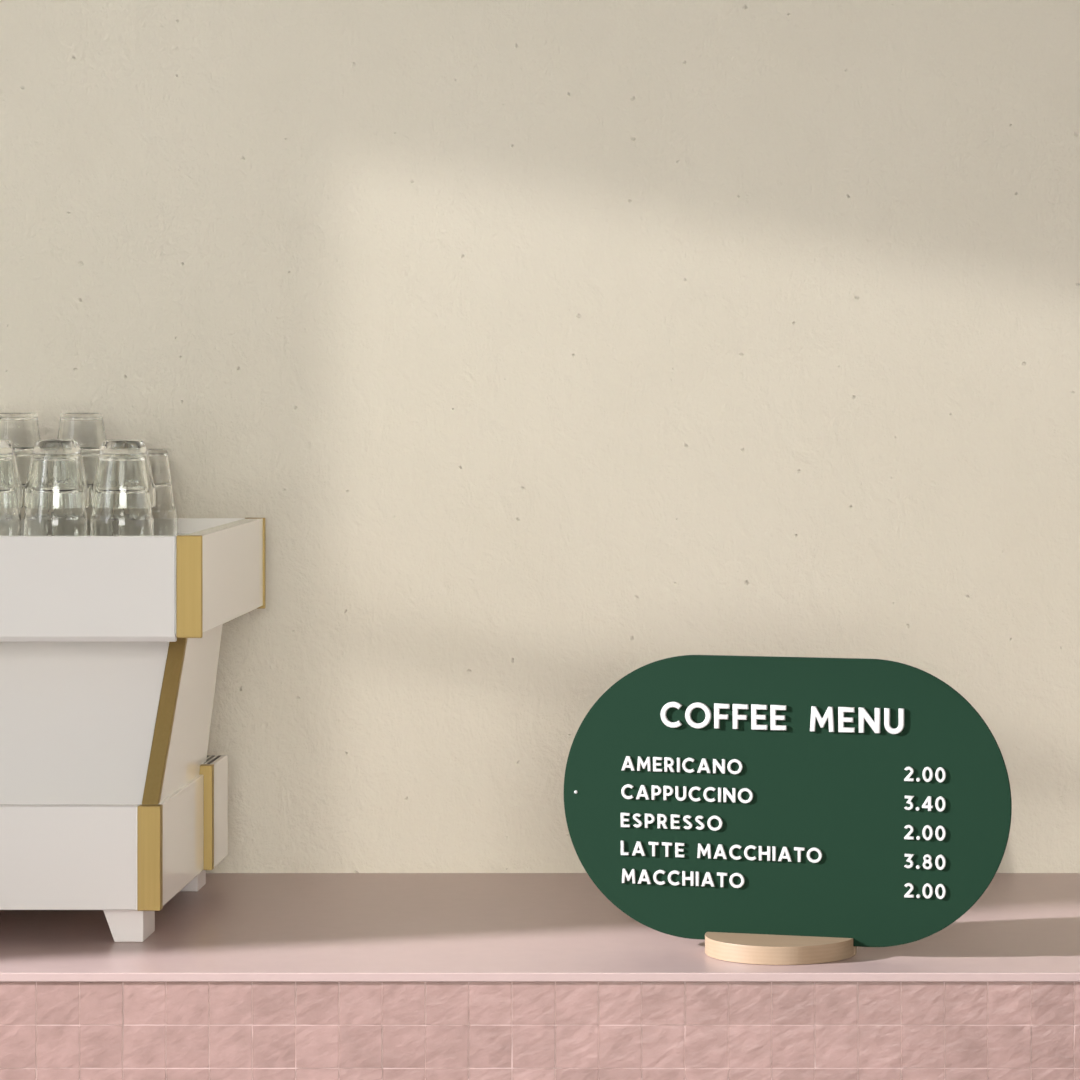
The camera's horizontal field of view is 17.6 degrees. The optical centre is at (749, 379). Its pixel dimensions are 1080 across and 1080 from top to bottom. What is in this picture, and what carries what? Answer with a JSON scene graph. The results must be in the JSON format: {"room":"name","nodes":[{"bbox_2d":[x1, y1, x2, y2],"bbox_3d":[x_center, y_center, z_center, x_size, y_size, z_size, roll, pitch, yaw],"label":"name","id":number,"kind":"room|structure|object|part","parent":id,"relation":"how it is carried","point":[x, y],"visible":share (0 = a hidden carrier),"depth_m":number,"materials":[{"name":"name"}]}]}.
{"room":"cafe","nodes":[
{"label":"cafe","id":0,"kind":"room"},
{"bbox_2d":[0,0,1079,872],"bbox_3d":[0.000,-0.317,4.886,6.300,3.900,0.150,0,0,0],"label":"wall","id":1,"kind":"structure","parent":0,"point":[548,353],"depth_m":4.81,"materials":[{"name":"paint"}]},
{"bbox_3d":[0.000,1.683,1.655,6.300,0.100,6.611,0,0,0],"label":"floor","id":2,"kind":"structure","parent":0,"visible":0},
{"bbox_2d":[0,873,1079,1079],"bbox_3d":[0.000,1.158,4.405,5.940,0.950,0.811,0,0,0],"label":"counter","id":3,"kind":"object","parent":2,"relation":"on","point":[240,976],"depth_m":4.00,"materials":[{"name":"tile"}]},
{"bbox_2d":[0,518,265,941],"bbox_3d":[-1.161,0.435,4.466,0.998,0.495,0.558,0,0,0],"label":"espresso machine","id":4,"kind":"object","parent":3,"relation":"on","point":[113,800],"visible":1,"depth_m":4.23,"materials":[{"name":"white metal"}]},
{"bbox_2d":[0,508,20,535],"bbox_3d":[-0.964,0.151,4.400,0.080,0.116,0.080,0,0,-32],"label":"drinking glass","id":5,"kind":"object","parent":4,"relation":"on","point":[10,518],"visible":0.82,"depth_m":4.38,"materials":[{"name":"clear glass"}]},
{"bbox_2d":[0,439,22,507],"bbox_3d":[-0.963,0.118,4.402,0.081,0.086,0.081,0,0,45],"label":"drinking glass","id":6,"kind":"object","parent":5,"relation":"on","point":[11,488],"visible":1,"depth_m":4.38,"materials":[{"name":"clear glass"}]},
{"bbox_2d":[20,501,25,535],"bbox_3d":[-0.984,0.151,4.655,0.080,0.116,0.080,0,0,33],"label":"drinking glass","id":7,"kind":"object","parent":4,"relation":"on","point":[22,509],"visible":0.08,"depth_m":4.62,"materials":[{"name":"clear glass"}]},
{"bbox_2d":[0,413,40,500],"bbox_3d":[-0.984,0.102,4.655,0.080,0.116,0.080,0,0,-30],"label":"drinking glass","id":8,"kind":"object","parent":7,"relation":"on","point":[22,430],"visible":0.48,"depth_m":4.63,"materials":[{"name":"clear glass"}]},
{"bbox_2d":[24,508,87,535],"bbox_3d":[-0.880,0.151,4.400,0.080,0.116,0.080,0,0,-20],"label":"drinking glass","id":9,"kind":"object","parent":4,"relation":"on","point":[37,521],"visible":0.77,"depth_m":4.37,"materials":[{"name":"clear glass"}]},
{"bbox_2d":[24,439,89,508],"bbox_3d":[-0.879,0.118,4.402,0.081,0.086,0.081,0,0,-33],"label":"drinking glass","id":10,"kind":"object","parent":9,"relation":"on","point":[56,478],"visible":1,"depth_m":4.37,"materials":[{"name":"clear glass"}]},
{"bbox_3d":[-1.180,0.577,4.198,0.880,0.125,0.016,0,0,0],"label":"panel","id":11,"kind":"part","parent":4,"relation":"part of","materials":[{"name":"white metal"}]},
{"bbox_3d":[-1.167,0.415,4.277,0.888,0.215,0.142,0,0,0],"label":"slanted panel","id":12,"kind":"part","parent":4,"relation":"part of","materials":[{"name":"white metal"}]},
{"bbox_3d":[-1.178,0.253,4.207,0.964,0.128,0.014,0,0,0],"label":"panel","id":13,"kind":"part","parent":4,"relation":"part of","materials":[{"name":"white metal"}]},
{"bbox_2d":[86,501,92,535],"bbox_3d":[-0.896,0.151,4.655,0.080,0.116,0.080,0,0,32],"label":"drinking glass","id":14,"kind":"object","parent":4,"relation":"on","point":[89,509],"visible":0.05,"depth_m":4.62,"materials":[{"name":"clear glass"}]},
{"bbox_2d":[57,413,105,500],"bbox_3d":[-0.896,0.102,4.655,0.080,0.116,0.080,0,0,-31],"label":"drinking glass","id":15,"kind":"object","parent":14,"relation":"on","point":[88,429],"visible":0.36,"depth_m":4.63,"materials":[{"name":"clear glass"}]},
{"bbox_2d":[90,508,153,535],"bbox_3d":[-0.796,0.151,4.400,0.080,0.116,0.080,0,0,44],"label":"drinking glass","id":16,"kind":"object","parent":4,"relation":"on","point":[103,521],"visible":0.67,"depth_m":4.37,"materials":[{"name":"clear glass"}]},
{"bbox_2d":[91,439,155,508],"bbox_3d":[-0.794,0.118,4.402,0.081,0.086,0.081,0,0,31],"label":"drinking glass","id":17,"kind":"object","parent":16,"relation":"on","point":[123,477],"visible":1,"depth_m":4.37,"materials":[{"name":"clear glass"}]},
{"bbox_2d":[147,449,176,535],"bbox_3d":[-0.808,0.151,4.655,0.080,0.116,0.080,0,0,-44],"label":"drinking glass","id":18,"kind":"object","parent":4,"relation":"on","point":[164,513],"visible":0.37,"depth_m":4.63,"materials":[{"name":"clear glass"}]},
{"bbox_3d":[-0.720,0.412,4.277,0.021,0.205,0.148,0,0,7],"label":"brass leg trim","id":19,"kind":"part","parent":4,"relation":"part of","materials":[{"name":"gold metal"}]},
{"bbox_2d":[204,755,227,866],"bbox_3d":[-1.161,0.572,4.607,0.918,0.136,0.124,0,0,0],"label":"drip tray","id":20,"kind":"object","parent":4,"relation":"on","point":[215,766],"depth_m":4.57,"materials":[{"name":"white metal"}]},
{"bbox_2d":[0,873,1079,981],"bbox_3d":[0.000,0.688,4.405,5.940,0.010,0.811,0,0,0],"label":"countertop","id":21,"kind":"structure","parent":3,"relation":"on","point":[238,927],"depth_m":4.23,"materials":[{"name":"stone"}]},
{"bbox_2d":[564,655,1011,964],"bbox_3d":[0.041,0.506,4.140,0.552,0.353,0.181,0,0,16],"label":"menu sign","id":22,"kind":"object","parent":3,"relation":"on","point":[762,810],"visible":1,"depth_m":4.13,"materials":[{"name":"green"}]}
]}

